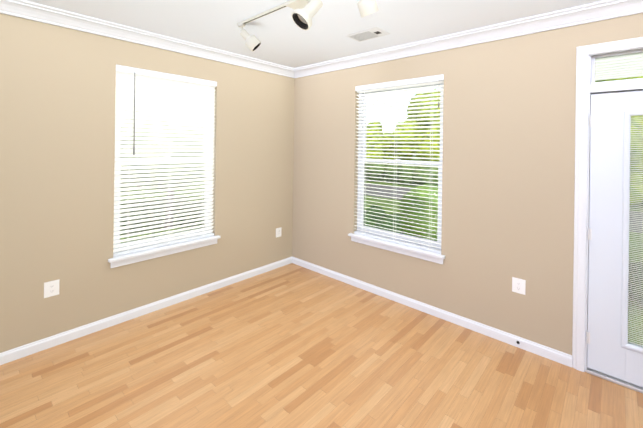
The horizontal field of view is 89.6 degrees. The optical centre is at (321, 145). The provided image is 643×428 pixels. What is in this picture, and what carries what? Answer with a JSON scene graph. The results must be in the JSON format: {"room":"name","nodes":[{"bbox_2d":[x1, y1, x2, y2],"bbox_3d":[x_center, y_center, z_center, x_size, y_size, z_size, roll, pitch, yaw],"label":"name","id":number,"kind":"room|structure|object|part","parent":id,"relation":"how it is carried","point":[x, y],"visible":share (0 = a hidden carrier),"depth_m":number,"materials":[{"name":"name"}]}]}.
{"room":"empty living room","nodes":[
{"label":"empty living room","id":0,"kind":"room"},
{"bbox_2d":[0,13,294,352],"bbox_3d":[-2.061,0.279,2.934,0.160,2.850,4.760,1,0,42],"label":"wall","id":1,"kind":"structure","parent":0,"point":[57,120],"depth_m":2.86,"materials":[{"name":"beige paint"}]},
{"bbox_2d":[44,279,59,297],"bbox_3d":[-2.211,1.175,2.656,0.009,0.124,0.098,1,0,42],"label":"electrical outlet","id":2,"kind":"object","parent":1,"relation":"attached to","point":[51,288],"visible":1,"depth_m":2.65,"materials":[{"name":"white plastic"}]},
{"bbox_2d":[0,257,291,364],"bbox_3d":[-1.950,1.612,2.946,0.015,0.086,4.570,1,0,42],"label":"baseboard","id":3,"kind":"structure","parent":1,"relation":"attached to","point":[104,323],"depth_m":3.04,"materials":[{"name":"white wood"}]},
{"bbox_2d":[0,0,295,77],"bbox_3d":[-1.896,-1.038,2.902,0.100,0.112,4.350,1,0,42],"label":"crown molding","id":4,"kind":"structure","parent":1,"relation":"attached to","point":[25,9],"depth_m":3.00,"materials":[{"name":"white wood"}]},
{"bbox_2d":[108,235,220,267],"bbox_3d":[-1.583,1.083,3.371,0.127,0.090,1.109,1,0,42],"label":"window sill","id":5,"kind":"structure","parent":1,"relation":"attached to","point":[130,258],"depth_m":3.27,"materials":[{"name":"white wood"}]},
{"bbox_2d":[113,65,216,256],"bbox_3d":[-1.620,0.147,3.416,0.153,1.782,1.025,1,0,42],"label":"window blind","id":6,"kind":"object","parent":1,"relation":"in","point":[155,147],"depth_m":3.33,"materials":[{"name":"white plastic"}]},
{"bbox_2d":[133,72,134,154],"bbox_3d":[-1.790,-0.304,3.099,0.014,0.790,0.014,1,0,42],"label":"blind wand","id":7,"kind":"object","parent":6,"relation":"hanging from","point":[134,117],"visible":0.98,"depth_m":3.10,"materials":[{"name":"grey"}]},
{"bbox_3d":[-1.646,0.146,3.439,0.027,1.698,0.941,1,0,42],"label":"glass","id":8,"kind":"part","parent":6,"relation":"part of","materials":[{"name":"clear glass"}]},
{"bbox_2d":[276,227,281,237],"bbox_3d":[-0.587,1.194,4.446,0.009,0.124,0.098,1,0,42],"label":"outlet","id":9,"kind":"object","parent":1,"relation":"attached to","point":[278,232],"visible":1,"depth_m":4.44,"materials":[{"name":"white plastic"}]},
{"bbox_2d":[27,0,602,67],"bbox_3d":[-0.151,-1.145,1.326,5.320,0.150,5.120,1,0,42],"label":"ceiling","id":10,"kind":"structure","parent":0,"point":[284,39],"depth_m":2.77,"materials":[{"name":"white paint"}]},
{"bbox_2d":[237,0,378,50],"bbox_3d":[-0.194,-0.927,2.354,1.488,0.287,0.330,1,0,42],"label":"track light","id":11,"kind":"object","parent":10,"relation":"attached to","point":[304,12],"visible":1,"depth_m":2.21,"materials":[{"name":"white metal"}]},
{"bbox_3d":[-0.153,-1.057,2.397,1.488,0.026,0.125,1,0,42],"label":"rail","id":12,"kind":"part","parent":11,"relation":"part of","materials":[{"name":"white metal"}]},
{"bbox_3d":[-0.123,-0.855,2.174,0.089,0.058,0.076,1,0,42],"label":"spot bulb","id":13,"kind":"part","parent":11,"relation":"part of","materials":[{"name":"grey glass"}]},
{"bbox_2d":[345,27,389,41],"bbox_3d":[0.439,-1.057,3.101,0.366,0.010,0.238,1,0,42],"label":"ceiling vent","id":14,"kind":"object","parent":10,"relation":"in","point":[368,34],"visible":1,"depth_m":3.08,"materials":[{"name":"white metal"}]},
{"bbox_2d":[0,263,642,427],"bbox_3d":[-0.191,1.740,1.327,5.320,0.120,5.120,1,0,42],"label":"floor","id":15,"kind":"structure","parent":0,"point":[291,345],"depth_m":2.38,"materials":[{"name":"brown wood"}]},
{"bbox_2d":[292,13,642,354],"bbox_3d":[1.428,0.327,3.089,5.120,2.850,0.160,1,0,42],"label":"wall","id":16,"kind":"structure","parent":0,"point":[508,164],"depth_m":2.94,"materials":[{"name":"beige paint"}]},
{"bbox_2d":[348,233,444,263],"bbox_3d":[0.790,1.116,3.566,1.161,0.090,0.127,1,0,42],"label":"window sill","id":17,"kind":"structure","parent":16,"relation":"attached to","point":[431,256],"depth_m":3.47,"materials":[{"name":"white wood"}]},
{"bbox_2d":[354,74,443,253],"bbox_3d":[0.848,0.180,3.615,1.077,1.782,0.153,1,0,42],"label":"window blinds","id":18,"kind":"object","parent":16,"relation":"in","point":[413,84],"depth_m":3.56,"materials":[{"name":"white plastic"}]},
{"bbox_3d":[0.871,0.181,3.641,0.993,1.698,0.027,1,0,42],"label":"glass","id":19,"kind":"part","parent":18,"relation":"part of","materials":[{"name":"clear glass"}]},
{"bbox_2d":[292,257,571,366],"bbox_3d":[0.764,1.649,3.557,3.155,0.086,0.015,1,0,42],"label":"baseboard","id":20,"kind":"structure","parent":16,"relation":"attached to","point":[544,351],"depth_m":3.11,"materials":[{"name":"white wood"}]},
{"bbox_2d":[292,0,642,77],"bbox_3d":[1.359,-0.994,2.992,4.800,0.112,0.100,1,0,42],"label":"crown molding","id":21,"kind":"structure","parent":16,"relation":"attached to","point":[548,21],"depth_m":2.85,"materials":[{"name":"white wood"}]},
{"bbox_2d":[512,277,525,294],"bbox_3d":[1.671,1.190,2.744,0.098,0.124,0.009,1,0,42],"label":"electrical outlet","id":22,"kind":"object","parent":16,"relation":"attached to","point":[518,285],"visible":1,"depth_m":2.74,"materials":[{"name":"white plastic"}]},
{"bbox_2d":[572,37,642,371],"bbox_3d":[2.387,0.481,2.202,1.046,2.468,0.178,1,0,42],"label":"door frame","id":23,"kind":"structure","parent":16,"relation":"attached to","point":[583,53],"depth_m":2.45,"materials":[{"name":"white wood"}]},
{"label":"door transom glass","id":24,"kind":"part","parent":23,"relation":"part of","materials":[{"name":"clear glass"}]},
{"bbox_2d":[586,91,642,386],"bbox_3d":[2.349,0.649,2.168,0.875,2.058,0.060,1,0,42],"label":"door","id":25,"kind":"structure","parent":16,"relation":"in","point":[607,353],"depth_m":2.38,"materials":[{"name":"white paint"}]},
{"bbox_3d":[2.018,0.632,2.438,0.022,1.719,0.015,1,0,42],"label":"door hinges","id":26,"kind":"part","parent":25,"relation":"part of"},
{"bbox_2d":[621,110,642,352],"bbox_3d":[2.390,0.600,2.100,0.644,1.686,0.091,1,0,42],"label":"window frame","id":27,"kind":"structure","parent":25,"relation":"attached to","point":[625,232],"depth_m":2.30,"materials":[{"name":"white paint"}]},
{"bbox_3d":[2.357,0.599,2.171,0.444,1.630,0.030,1,0,42],"label":"lite glass","id":28,"kind":"part","parent":27,"relation":"part of","materials":[{"name":"clear glass"}]},
{"bbox_2d":[628,116,642,345],"bbox_3d":[2.357,0.599,2.171,0.436,1.610,0.001,1,0,42],"label":"mini blind","id":29,"kind":"object","parent":27,"relation":"attached to","point":[638,181],"depth_m":2.29,"materials":[{"name":"white plastic"}]},
{"bbox_2d":[586,367,642,392],"bbox_3d":[2.383,1.699,2.217,0.874,0.032,0.202,1,0,42],"label":"door threshold sill","id":30,"kind":"structure","parent":16,"relation":"attached to","point":[629,385],"depth_m":2.34,"materials":[{"name":"silver metal"}]},
{"label":"outside","id":31,"kind":"structure","parent":0,"visible":0},
{"bbox_2d":[120,156,642,344],"bbox_3d":[-0.463,4.776,4.643,300.000,0.200,300.000,1,0,42],"label":"ground","id":32,"kind":"structure","parent":31,"point":[385,201],"depth_m":22.48,"materials":[{"name":"green plant"}]},
{"bbox_2d":[120,76,642,240],"bbox_3d":[8.316,-2.592,32.370,56.810,15.612,68.229,1,0,42],"label":"trees","id":33,"kind":"object","parent":32,"relation":"on","point":[415,225],"depth_m":36.46,"materials":[{"name":"green plant"}]},
{"bbox_2d":[364,205,642,305],"bbox_3d":[5.904,4.170,13.835,17.275,2.066,2.931,1,0,42],"label":"hedge","id":34,"kind":"object","parent":32,"relation":"on","point":[380,218],"depth_m":15.37,"materials":[{"name":"green plant"}]},
{"bbox_2d":[364,183,642,232],"bbox_3d":[10.116,4.801,31.170,140.000,0.030,8.500,1,0,42],"label":"road","id":35,"kind":"structure","parent":32,"relation":"on","point":[385,190],"depth_m":32.46,"materials":[{"name":"grey asphalt"}]},
{"bbox_2d":[595,53,642,80],"bbox_3d":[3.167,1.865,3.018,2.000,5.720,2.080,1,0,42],"label":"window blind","id":36,"kind":"object","parent":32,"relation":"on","point":[601,70],"depth_m":3.46,"materials":[{"name":"white plastic"}]}
]}

